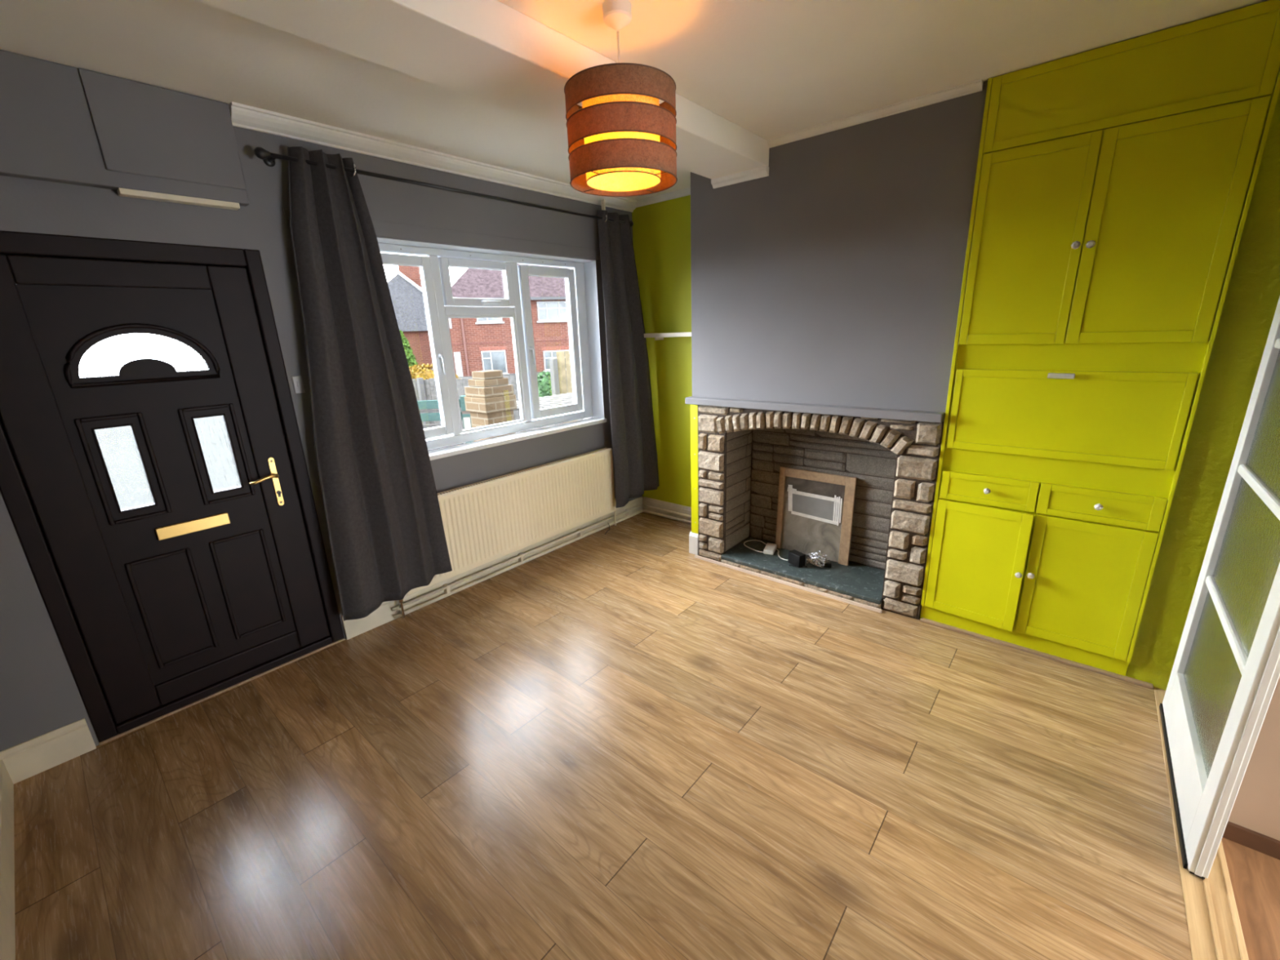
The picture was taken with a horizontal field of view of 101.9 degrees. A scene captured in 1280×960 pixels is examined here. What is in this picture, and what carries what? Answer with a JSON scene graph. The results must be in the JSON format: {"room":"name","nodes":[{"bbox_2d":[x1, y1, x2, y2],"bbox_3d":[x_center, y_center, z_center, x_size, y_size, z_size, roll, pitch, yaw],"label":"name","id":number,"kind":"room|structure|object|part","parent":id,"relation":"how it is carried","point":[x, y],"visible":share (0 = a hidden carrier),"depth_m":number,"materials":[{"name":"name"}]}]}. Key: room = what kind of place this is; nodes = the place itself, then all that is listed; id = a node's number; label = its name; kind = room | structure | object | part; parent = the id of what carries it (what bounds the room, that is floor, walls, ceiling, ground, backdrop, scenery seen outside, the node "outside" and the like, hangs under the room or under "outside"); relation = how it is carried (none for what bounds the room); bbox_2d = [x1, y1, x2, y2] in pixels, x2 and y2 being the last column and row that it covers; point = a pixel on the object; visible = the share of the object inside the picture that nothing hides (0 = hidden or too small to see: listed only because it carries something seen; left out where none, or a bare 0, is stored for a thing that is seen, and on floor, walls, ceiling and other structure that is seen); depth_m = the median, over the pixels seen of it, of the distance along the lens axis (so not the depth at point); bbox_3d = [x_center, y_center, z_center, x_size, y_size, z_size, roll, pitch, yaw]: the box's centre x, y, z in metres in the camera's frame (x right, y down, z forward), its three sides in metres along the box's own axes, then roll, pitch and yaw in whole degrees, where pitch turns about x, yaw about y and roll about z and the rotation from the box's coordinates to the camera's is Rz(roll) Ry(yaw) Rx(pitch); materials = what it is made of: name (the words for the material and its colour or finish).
{"room":"living room","nodes":[
{"label":"living room","id":0,"kind":"room"},
{"bbox_2d":[0,125,642,751],"bbox_3d":[-1.394,-0.369,3.280,0.260,3.004,4.204,11,21,39],"label":"wall","id":1,"kind":"structure","parent":0,"point":[39,693],"depth_m":2.44,"materials":[{"name":"grey paint"}]},
{"bbox_2d":[0,49,249,210],"bbox_3d":[-2.185,-1.273,1.838,0.066,0.412,1.264,11,21,39],"label":"upper cabinet","id":2,"kind":"object","parent":1,"relation":"attached to","point":[60,123],"visible":1,"depth_m":1.99,"materials":[{"name":"grey paint"}]},
{"bbox_3d":[-1.904,-1.399,2.106,0.012,0.332,0.448,11,21,39],"label":"door","id":3,"kind":"part","parent":2,"relation":"part of","materials":[{"name":"grey paint"}]},
{"bbox_2d":[0,230,344,742],"bbox_3d":[-2.082,0.038,2.358,0.123,2.080,1.012,11,21,39],"label":"door","id":4,"kind":"structure","parent":1,"relation":"in","point":[156,491],"depth_m":2.29,"materials":[{"name":"black plastic"}]},
{"bbox_3d":[-2.188,-0.048,2.210,0.013,0.455,0.202,11,21,39],"label":"moulding","id":5,"kind":"part","parent":4,"relation":"part of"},
{"bbox_3d":[-2.203,-0.051,2.223,0.006,0.361,0.118,11,21,39],"label":"pane","id":6,"kind":"part","parent":4,"relation":"part of","materials":[{"name":"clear glass"}]},
{"bbox_3d":[-2.190,-0.049,2.212,0.007,0.369,0.126,11,21,39],"label":"moulding","id":7,"kind":"part","parent":4,"relation":"part of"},
{"bbox_3d":[-2.101,-0.535,2.196,0.018,0.245,0.492,11,21,39],"label":"moulding","id":8,"kind":"part","parent":4,"relation":"part of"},
{"bbox_3d":[-2.117,-0.539,2.209,0.006,0.170,0.420,11,21,39],"label":"pane","id":9,"kind":"part","parent":4,"relation":"part of","materials":[{"name":"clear glass"}]},
{"bbox_3d":[-2.097,0.044,2.377,0.032,1.740,0.580,11,21,39],"label":"infill panel","id":10,"kind":"part","parent":4,"relation":"part of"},
{"bbox_3d":[-2.156,0.592,2.405,0.013,0.527,0.222,11,21,39],"label":"moulding","id":11,"kind":"part","parent":4,"relation":"part of","materials":[{"name":"black wood"}]},
{"bbox_3d":[-2.070,0.213,2.411,0.018,0.056,0.264,11,21,39],"label":"letter plate","id":12,"kind":"part","parent":4,"relation":"part of","materials":[{"name":"gold metal"}]},
{"bbox_3d":[-1.982,-0.122,2.443,0.013,0.453,0.202,11,21,39],"label":"moulding","id":13,"kind":"part","parent":4,"relation":"part of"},
{"bbox_3d":[-1.997,-0.125,2.456,0.006,0.359,0.118,11,21,39],"label":"pane","id":14,"kind":"part","parent":4,"relation":"part of","materials":[{"name":"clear glass"}]},
{"bbox_3d":[-1.984,-0.122,2.445,0.007,0.367,0.126,11,21,39],"label":"moulding","id":15,"kind":"part","parent":4,"relation":"part of","materials":[{"name":"white glass"}]},
{"bbox_3d":[-1.968,0.524,2.617,0.013,0.527,0.219,11,21,39],"label":"moulding","id":16,"kind":"part","parent":4,"relation":"part of","materials":[{"name":"black wood"}]},
{"bbox_3d":[-1.856,-0.006,2.562,0.047,0.033,0.126,11,21,39],"label":"lever","id":17,"kind":"part","parent":4,"relation":"part of","materials":[{"name":"gold metal"}]},
{"bbox_3d":[-1.841,0.009,2.627,0.007,0.254,0.028,11,21,39],"label":"handle plate","id":18,"kind":"part","parent":4,"relation":"part of","materials":[{"name":"gold metal"}]},
{"bbox_2d":[98,637,345,745],"bbox_3d":[-2.030,1.034,2.632,0.012,0.012,1.012,11,21,39],"label":"trim","id":19,"kind":"structure","parent":1,"relation":"attached to","point":[344,638],"depth_m":2.55,"materials":[{"name":"brown wood"}]},
{"bbox_2d":[291,375,304,393],"bbox_3d":[-1.728,-0.482,2.628,0.014,0.086,0.044,11,21,39],"label":"light switch","id":20,"kind":"object","parent":1,"relation":"attached to","point":[297,381],"visible":1,"depth_m":2.62,"materials":[{"name":"grey plastic"}]},
{"bbox_2d":[0,496,643,783],"bbox_3d":[-1.249,0.688,3.490,0.020,0.148,3.964,11,21,39],"label":"baseboard","id":21,"kind":"structure","parent":1,"relation":"attached to","point":[23,761],"depth_m":2.24,"materials":[{"name":"beige paint"}]},
{"bbox_2d":[282,208,600,260],"bbox_3d":[-1.001,-1.505,3.266,0.010,0.078,2.160,11,21,39],"label":"trim","id":22,"kind":"structure","parent":1,"relation":"attached to","point":[382,228],"depth_m":3.22,"materials":[{"name":"grey paint"}]},
{"bbox_2d":[253,146,633,226],"bbox_3d":[-0.907,-1.744,3.230,0.124,0.049,2.532,11,21,39],"label":"pole","id":23,"kind":"object","parent":1,"relation":"attached to","point":[268,158],"visible":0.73,"depth_m":2.79,"materials":[{"name":"black metal"}]},
{"bbox_2d":[287,146,452,621],"bbox_3d":[-1.461,-0.420,2.753,0.166,2.353,0.618,11,21,39],"label":"curtain","id":24,"kind":"object","parent":23,"relation":"hanging from","point":[387,537],"visible":1,"depth_m":2.74,"materials":[{"name":"grey fabric"}]},
{"bbox_2d":[596,209,659,507],"bbox_3d":[-0.087,-0.931,4.262,0.204,2.300,0.518,11,21,39],"label":"curtain","id":25,"kind":"object","parent":23,"relation":"hanging from","point":[630,399],"visible":1,"depth_m":4.25,"materials":[{"name":"grey fabric"}]},
{"bbox_2d":[228,102,690,212],"bbox_3d":[-0.579,-1.836,2.962,0.935,0.068,2.692,11,21,39],"label":"trim","id":26,"kind":"structure","parent":1,"relation":"attached to","point":[242,116],"depth_m":2.82,"materials":[{"name":"white paint"}]},
{"bbox_2d":[377,237,604,418],"bbox_3d":[-1.017,-0.887,3.512,0.135,1.235,2.000,11,21,39],"label":"trim","id":27,"kind":"structure","parent":1,"relation":"attached to","point":[589,265],"depth_m":4.14,"materials":[{"name":"white paint"}]},
{"bbox_2d":[377,242,606,460],"bbox_3d":[-1.032,-0.875,3.531,0.213,1.261,2.022,11,21,39],"label":"window","id":28,"kind":"structure","parent":1,"relation":"in","point":[435,263],"depth_m":3.63,"materials":[{"name":"white plastic"}]},
{"bbox_3d":[-1.459,-0.770,3.114,0.048,1.092,0.575,11,21,39],"label":"sash","id":29,"kind":"part","parent":28,"relation":"part of","materials":[{"name":"white plastic"}]},
{"bbox_3d":[-1.253,-0.735,3.299,0.043,0.128,0.026,11,21,39],"label":"handle","id":30,"kind":"part","parent":28,"relation":"part of","materials":[{"name":"white plastic"}]},
{"bbox_3d":[-1.073,-1.306,3.452,0.048,0.290,0.532,11,21,39],"label":"sash","id":31,"kind":"part","parent":28,"relation":"part of","materials":[{"name":"white plastic"}]},
{"bbox_3d":[-1.001,-1.194,3.494,0.043,0.025,0.133,11,21,39],"label":"handle","id":32,"kind":"part","parent":28,"relation":"part of","materials":[{"name":"white plastic"}]},
{"bbox_3d":[-0.987,-0.279,3.682,0.153,0.030,2.022,11,21,39],"label":"sill","id":33,"kind":"part","parent":28,"relation":"part of","materials":[{"name":"white plastic"}]},
{"bbox_3d":[-0.786,-0.916,3.822,0.043,0.133,0.026,11,21,39],"label":"handle","id":34,"kind":"part","parent":28,"relation":"part of","materials":[{"name":"white plastic"}]},
{"bbox_3d":[-0.673,-1.050,3.999,0.048,1.096,0.518,11,21,39],"label":"sash","id":35,"kind":"part","parent":28,"relation":"part of","materials":[{"name":"white plastic"}]},
{"bbox_2d":[398,447,616,617],"bbox_3d":[-0.861,0.280,3.787,0.112,0.706,1.956,11,21,39],"label":"radiator","id":36,"kind":"object","parent":1,"relation":"attached to","point":[488,521],"visible":0.86,"depth_m":3.71,"materials":[{"name":"beige metal"}]},
{"bbox_2d":[437,448,606,494],"bbox_3d":[-0.857,-0.051,3.686,0.053,0.008,1.828,11,21,39],"label":"radiator top","id":37,"kind":"object","parent":36,"relation":"attached to","point":[489,482],"depth_m":3.69,"materials":[{"name":"beige metal"}]},
{"bbox_2d":[600,199,605,209],"bbox_3d":[-0.273,-2.043,3.869,0.030,0.085,0.016,11,21,39],"label":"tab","id":38,"kind":"object","parent":1,"relation":"hanging from","point":[602,201],"visible":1,"depth_m":3.86,"materials":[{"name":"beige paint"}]},
{"bbox_2d":[13,511,1192,959],"bbox_3d":[0.058,1.057,2.400,3.498,0.050,4.134,11,21,39],"label":"floor","id":39,"kind":"structure","parent":0,"point":[623,743],"depth_m":1.93,"materials":[{"name":"brown wood"}]},
{"bbox_2d":[391,504,691,618],"bbox_3d":[-0.419,0.596,3.760,0.880,0.077,2.371,11,21,39],"label":"pipe","id":40,"kind":"object","parent":39,"relation":"on","point":[446,588],"visible":0.96,"depth_m":3.85,"materials":[{"name":"beige metal"}]},
{"bbox_2d":[688,531,697,555],"bbox_3d":[0.413,0.482,3.956,0.079,0.170,0.026,11,21,39],"label":"baseboard","id":41,"kind":"structure","parent":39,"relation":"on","point":[693,537],"depth_m":3.94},
{"bbox_2d":[684,396,945,619],"bbox_3d":[1.098,0.064,3.464,1.595,1.196,0.483,11,21,39],"label":"fireplace","id":42,"kind":"object","parent":39,"relation":"on","point":[893,455],"visible":0.88,"depth_m":3.41,"materials":[{"name":"stone"}]},
{"bbox_2d":[743,539,787,560],"bbox_3d":[0.946,0.505,3.799,0.161,0.035,0.449,-12,19,-32],"label":"socket","id":43,"kind":"object","parent":42,"relation":"on","point":[770,548],"visible":0.98,"depth_m":3.78,"materials":[{"name":"white plastic"}]},
{"bbox_2d":[787,549,807,567],"bbox_3d":[1.069,0.545,3.550,0.093,0.085,0.130,-11,18,-29],"label":"power adapter","id":44,"kind":"object","parent":42,"relation":"on","point":[795,557],"visible":1,"depth_m":3.54,"materials":[{"name":"black plastic"}]},
{"bbox_2d":[684,396,945,422],"bbox_3d":[0.945,-0.441,3.156,1.593,0.046,0.073,11,21,39],"label":"mantel shelf","id":45,"kind":"object","parent":42,"relation":"attached to","point":[898,415],"depth_m":3.03,"materials":[{"name":"grey paint"}]},
{"bbox_2d":[775,466,857,565],"bbox_3d":[1.212,0.242,3.624,0.532,0.614,0.057,11,21,39],"label":"board","id":46,"kind":"object","parent":42,"relation":"on","point":[815,509],"visible":0.98,"depth_m":3.61,"materials":[{"name":"grey wood"}]},
{"bbox_2d":[806,550,831,568],"bbox_3d":[1.229,0.532,3.544,0.163,0.104,0.129,11,21,39],"label":"string lights","id":47,"kind":"object","parent":42,"relation":"on","point":[816,559],"visible":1,"depth_m":3.52,"materials":[{"name":"silver metal"}]},
{"bbox_2d":[920,0,1279,675],"bbox_3d":[2.028,-0.450,2.496,0.879,2.651,0.537,11,21,39],"label":"tall cabinet","id":48,"kind":"object","parent":39,"relation":"on","point":[1114,184],"visible":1,"depth_m":2.24,"materials":[{"name":"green wood"}]},
{"bbox_3d":[1.758,0.440,2.725,0.414,0.636,0.020,13,22,42],"label":"door","id":49,"kind":"part","parent":48,"relation":"part of","materials":[{"name":"yellow wood"}]},
{"bbox_3d":[1.737,0.054,2.598,0.032,0.032,0.033,11,21,39],"label":"knob","id":50,"kind":"part","parent":48,"relation":"part of","materials":[{"name":"white plastic"}]},
{"bbox_3d":[1.751,0.053,2.621,0.406,0.149,0.020,11,21,39],"label":"drawer","id":51,"kind":"part","parent":48,"relation":"part of","materials":[{"name":"yellow wood"}]},
{"bbox_3d":[1.879,0.471,2.577,0.032,0.032,0.033,11,21,39],"label":"knob","id":52,"kind":"part","parent":48,"relation":"part of","materials":[{"name":"white plastic"}]},
{"bbox_3d":[1.708,-1.031,2.313,0.405,0.824,0.020,11,21,39],"label":"door","id":53,"kind":"part","parent":48,"relation":"part of","materials":[{"name":"yellow wood"}]},
{"bbox_3d":[1.929,0.470,2.561,0.032,0.032,0.033,11,21,39],"label":"knob","id":54,"kind":"part","parent":48,"relation":"part of","materials":[{"name":"white plastic"}]},
{"bbox_3d":[1.876,-0.464,2.313,0.096,0.024,0.026,11,21,39],"label":"handle","id":55,"kind":"part","parent":48,"relation":"part of","materials":[{"name":"white plastic"}]},
{"bbox_3d":[1.831,-0.987,2.182,0.032,0.032,0.033,11,21,39],"label":"knob","id":56,"kind":"part","parent":48,"relation":"part of","materials":[{"name":"white plastic"}]},
{"bbox_3d":[2.090,0.503,2.465,0.424,0.636,0.020,11,21,39],"label":"door","id":57,"kind":"part","parent":48,"relation":"part of","materials":[{"name":"yellow wood"}]},
{"bbox_3d":[1.867,-0.977,2.152,0.032,0.032,0.033,11,21,39],"label":"knob","id":58,"kind":"part","parent":48,"relation":"part of","materials":[{"name":"white plastic"}]},
{"bbox_3d":[2.060,0.120,2.333,0.032,0.032,0.033,11,21,39],"label":"knob","id":59,"kind":"part","parent":48,"relation":"part of","materials":[{"name":"white plastic"}]},
{"bbox_3d":[2.075,0.118,2.355,0.428,0.149,0.020,11,21,39],"label":"drawer","id":60,"kind":"part","parent":48,"relation":"part of","materials":[{"name":"yellow wood"}]},
{"bbox_3d":[1.856,-1.535,2.020,0.846,0.288,0.020,11,21,39],"label":"panel","id":61,"kind":"part","parent":48,"relation":"part of","materials":[{"name":"yellow wood"}]},
{"bbox_3d":[2.031,-0.966,2.047,0.434,0.824,0.020,11,21,39],"label":"door","id":62,"kind":"part","parent":48,"relation":"part of","materials":[{"name":"yellow wood"}]},
{"bbox_2d":[0,0,1267,199],"bbox_3d":[1.061,-1.366,0.782,6.880,0.120,4.204,11,21,39],"label":"ceiling","id":63,"kind":"structure","parent":0,"point":[771,68],"depth_m":1.94,"materials":[{"name":"white paint"}]},
{"bbox_2d":[194,0,768,178],"bbox_3d":[-0.521,-1.472,1.802,0.367,0.129,3.455,11,21,39],"label":"ceiling beam","id":64,"kind":"structure","parent":63,"relation":"attached to","point":[489,51],"depth_m":1.69,"materials":[{"name":"white paint"}]},
{"bbox_2d":[564,0,677,196],"bbox_3d":[-0.065,-1.270,1.727,0.370,0.507,0.370,11,21,39],"label":"pendant light","id":65,"kind":"object","parent":63,"relation":"hanging from","point":[620,119],"visible":1,"depth_m":1.63,"materials":[{"name":"brown fabric"}]},
{"bbox_3d":[-0.067,-1.335,1.708,0.006,0.232,0.006,3,17,18],"label":"cord","id":66,"kind":"part","parent":65,"relation":"part of","materials":[{"name":"white plastic"}]},
{"bbox_3d":[-0.061,-1.159,1.759,0.256,0.264,0.256,11,21,39],"label":"lamp shade","id":67,"kind":"part","parent":65,"relation":"part of","materials":[{"name":"brown fabric"}]},
{"bbox_2d":[631,195,692,506],"bbox_3d":[0.382,-0.896,4.343,0.955,2.704,0.120,11,21,39],"label":"wall","id":68,"kind":"structure","parent":0,"point":[661,231],"depth_m":4.29,"materials":[{"name":"green paint"}]},
{"bbox_2d":[642,496,691,524],"bbox_3d":[0.380,0.300,4.631,0.915,0.148,0.020,11,21,39],"label":"baseboard","id":69,"kind":"structure","parent":68,"relation":"attached to","point":[646,500],"depth_m":4.72,"materials":[{"name":"beige paint"}]},
{"bbox_2d":[644,332,691,340],"bbox_3d":[0.334,-1.146,4.133,0.798,0.055,0.129,11,21,39],"label":"wall shelf","id":70,"kind":"object","parent":68,"relation":"attached to","point":[658,336],"visible":0.39,"depth_m":4.16,"materials":[{"name":"beige paint"}]},
{"bbox_2d":[690,80,1279,690],"bbox_3d":[1.965,-0.486,2.719,3.665,2.704,0.629,11,21,39],"label":"wall","id":71,"kind":"structure","parent":0,"point":[833,276],"depth_m":2.70,"materials":[{"name":"grey paint"}]},
{"bbox_2d":[690,404,697,533],"bbox_3d":[0.402,-0.070,3.793,0.063,0.976,0.020,11,21,39],"label":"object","id":72,"kind":"structure","parent":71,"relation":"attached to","point":[694,408],"depth_m":3.78,"materials":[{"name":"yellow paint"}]},
{"bbox_2d":[694,555,882,613],"bbox_3d":[0.923,0.676,3.491,1.330,0.018,0.016,11,21,39],"label":"trim","id":73,"kind":"structure","parent":71,"relation":"attached to","point":[836,597],"depth_m":3.41,"materials":[{"name":"brown wood"}]},
{"bbox_2d":[711,79,983,188],"bbox_3d":[0.904,-1.784,2.786,1.565,0.174,0.038,11,21,39],"label":"trim","id":74,"kind":"structure","parent":71,"relation":"attached to","point":[976,86],"depth_m":2.62,"materials":[{"name":"white paint"}]},
{"bbox_2d":[920,617,1153,688],"bbox_3d":[1.982,0.872,2.680,0.964,0.014,0.030,11,21,39],"label":"trim","id":75,"kind":"structure","parent":71,"relation":"attached to","point":[1095,669],"depth_m":2.62,"materials":[{"name":"brown wood"}]},
{"bbox_2d":[1154,687,1248,959],"bbox_3d":[1.729,1.222,1.596,0.112,0.059,2.085,11,21,39],"label":"door threshold","id":76,"kind":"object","parent":71,"relation":"attached to","point":[1213,921],"depth_m":1.49,"materials":[{"name":"brown wood"}]},
{"bbox_2d":[1221,837,1279,959],"bbox_3d":[2.811,1.511,0.511,2.990,0.048,4.730,11,21,39],"label":"floor","id":77,"kind":"structure","parent":0,"point":[1255,875],"depth_m":1.53,"materials":[{"name":"brown laminate"}]},
{"bbox_2d":[1227,675,1279,840],"bbox_3d":[1.970,-0.113,1.351,0.145,2.666,0.120,11,21,39],"label":"wall","id":78,"kind":"structure","parent":0,"point":[1256,806],"depth_m":1.63,"materials":[{"name":"beige paint"}]},
{"bbox_2d":[1222,821,1279,859],"bbox_3d":[2.022,1.141,1.709,0.162,0.057,0.155,11,21,39],"label":"baseboard","id":79,"kind":"structure","parent":78,"relation":"attached to","point":[1254,840],"depth_m":1.66,"materials":[{"name":"brown wood"}]},
{"bbox_3d":[1.401,0.053,0.915,0.110,2.704,4.175,11,21,39],"label":"wall","id":80,"kind":"structure","parent":0,"visible":0},
{"bbox_2d":[1159,296,1279,879],"bbox_3d":[1.947,0.124,1.632,0.047,2.027,0.938,11,21,39],"label":"door","id":81,"kind":"structure","parent":80,"relation":"in","point":[1225,673],"depth_m":1.69,"materials":[{"name":"white wood"}]},
{"bbox_3d":[1.972,0.675,1.789,0.006,0.429,0.748,11,21,39],"label":"pane","id":82,"kind":"part","parent":81,"relation":"part of","materials":[{"name":"clear glass"}]},
{"bbox_3d":[1.956,0.259,1.669,0.006,0.449,0.748,11,21,39],"label":"pane","id":83,"kind":"part","parent":81,"relation":"part of","materials":[{"name":"clear glass"}]},
{"bbox_3d":[1.941,-0.165,1.547,0.006,0.446,0.748,11,21,39],"label":"pane","id":84,"kind":"part","parent":81,"relation":"part of","materials":[{"name":"clear glass"}]},
{"bbox_3d":[-1.284,0.250,0.573,3.498,2.704,0.120,11,21,39],"label":"wall","id":85,"kind":"structure","parent":0,"visible":0},
{"bbox_2d":[0,760,15,959],"bbox_3d":[-1.188,1.414,0.957,3.478,0.148,0.020,11,21,39],"label":"baseboard","id":86,"kind":"structure","parent":85,"relation":"attached to","point":[7,937],"depth_m":1.68,"materials":[{"name":"beige paint"}]},
{"label":"outside","id":87,"kind":"structure","parent":0,"visible":0},
{"bbox_2d":[431,368,577,444],"bbox_3d":[-34.639,-10.440,48.019,109.730,0.100,150.000,11,21,39],"label":"ground","id":88,"kind":"structure","parent":87,"point":[432,369],"depth_m":26.30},
{"bbox_2d":[399,329,417,372],"bbox_3d":[-8.304,-4.041,18.173,1.316,2.423,1.409,11,21,39],"label":"conifer","id":89,"kind":"object","parent":88,"relation":"on","point":[411,358],"visible":0.12,"depth_m":17.96,"materials":[{"name":"green plant"}]},
{"bbox_2d":[387,265,433,368],"bbox_3d":[-17.173,-12.083,37.634,8.928,7.570,9.736,-8,17,-19],"label":"house","id":90,"kind":"structure","parent":88,"relation":"on","point":[406,290],"depth_m":34.77,"materials":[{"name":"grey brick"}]},
{"bbox_2d":[408,363,458,381],"bbox_3d":[-5.772,-2.462,14.113,1.218,1.405,2.038,11,21,39],"label":"flowering shrub","id":91,"kind":"object","parent":88,"relation":"on","point":[424,371],"visible":0.06,"depth_m":13.72,"materials":[{"name":"yellow plant"}]},
{"bbox_2d":[417,395,473,451],"bbox_3d":[-2.427,-0.209,5.695,1.408,1.375,0.083,-3,16,-2],"label":"fence","id":92,"kind":"object","parent":88,"relation":"on","point":[428,404],"visible":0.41,"depth_m":5.56,"materials":[{"name":"paint"}]},
{"bbox_3d":[-2.525,-0.790,5.529,1.210,0.090,0.030,-3,16,-2],"label":"rail","id":93,"kind":"part","parent":92,"relation":"part of","materials":[{"name":"teal paint"}]},
{"bbox_3d":[-2.521,-0.663,5.566,1.210,0.085,0.030,-3,16,-2],"label":"rail","id":94,"kind":"part","parent":92,"relation":"part of","materials":[{"name":"teal paint"}]},
{"bbox_3d":[-1.806,-0.238,5.718,0.159,1.375,0.080,-3,16,-3],"label":"post","id":95,"kind":"part","parent":92,"relation":"part of","materials":[{"name":"paint"}]},
{"bbox_2d":[412,368,520,429],"bbox_3d":[-4.386,-1.686,11.067,4.052,1.380,0.161,-2,16,-1],"label":"fence","id":96,"kind":"object","parent":88,"relation":"on","point":[424,389],"visible":0.11,"depth_m":11.06,"materials":[{"name":"concrete"}]},
{"bbox_3d":[-4.612,-1.577,11.081,0.100,1.180,0.100,11,21,39],"label":"post","id":97,"kind":"part","parent":96,"relation":"part of","materials":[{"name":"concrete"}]},
{"bbox_2d":[464,369,516,441],"bbox_3d":[-1.440,-0.254,5.220,0.352,1.655,0.352,11,21,39],"label":"gate pier","id":98,"kind":"structure","parent":88,"relation":"on","point":[490,399],"depth_m":4.96,"materials":[{"name":"brick"}]},
{"bbox_2d":[448,263,569,377],"bbox_3d":[-4.367,-10.872,31.779,14.950,7.720,8.700,-8,17,-19],"label":"brick house","id":99,"kind":"structure","parent":88,"relation":"on","point":[477,344],"depth_m":27.23,"materials":[{"name":"red brick"}]},
{"bbox_3d":[-9.358,-5.951,26.763,0.320,1.250,0.040,-8,17,-19],"label":"door","id":100,"kind":"part","parent":99,"relation":"part of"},
{"bbox_3d":[-7.766,-8.602,26.671,1.150,0.790,0.017,-8,17,-19],"label":"pane","id":101,"kind":"part","parent":99,"relation":"part of","materials":[{"name":"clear glass"}]},
{"bbox_3d":[-7.669,-6.192,27.367,1.110,1.090,0.017,-8,17,-19],"label":"pane","id":102,"kind":"part","parent":99,"relation":"part of","materials":[{"name":"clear glass"}]},
{"bbox_3d":[-4.641,-9.045,27.777,1.560,0.850,0.017,-8,17,-19],"label":"pane","id":103,"kind":"part","parent":99,"relation":"part of","materials":[{"name":"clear glass"}]},
{"bbox_3d":[-4.448,-6.595,28.523,1.540,0.900,0.017,-8,17,-19],"label":"pane","id":104,"kind":"part","parent":99,"relation":"part of","materials":[{"name":"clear glass"}]},
{"bbox_2d":[537,370,551,397],"bbox_3d":[-2.174,-1.924,12.092,0.765,1.230,0.737,11,21,39],"label":"shrub","id":105,"kind":"object","parent":88,"relation":"on","point":[544,387],"visible":0.29,"depth_m":11.85,"materials":[{"name":"green plant"}]},
{"bbox_2d":[513,391,583,429],"bbox_3d":[-0.952,-0.412,6.521,0.830,1.205,1.450,11,21,39],"label":"platform","id":106,"kind":"object","parent":88,"relation":"on","point":[545,402],"visible":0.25,"depth_m":6.25,"materials":[{"name":"white"}]},
{"bbox_2d":[549,358,562,425],"bbox_3d":[-1.468,-1.338,9.164,0.100,1.560,0.100,11,21,39],"label":"concrete post","id":107,"kind":"object","parent":88,"relation":"on","point":[553,362],"visible":0.44,"depth_m":9.00,"materials":[{"name":"grey concrete"}]},
{"bbox_2d":[555,351,577,423],"bbox_3d":[-0.553,-1.457,9.243,1.733,1.680,0.030,-3,16,-2],"label":"fence panel","id":108,"kind":"object","parent":88,"relation":"on","point":[562,357],"visible":0.05,"depth_m":9.06,"materials":[{"name":"beige wood"}]}
]}

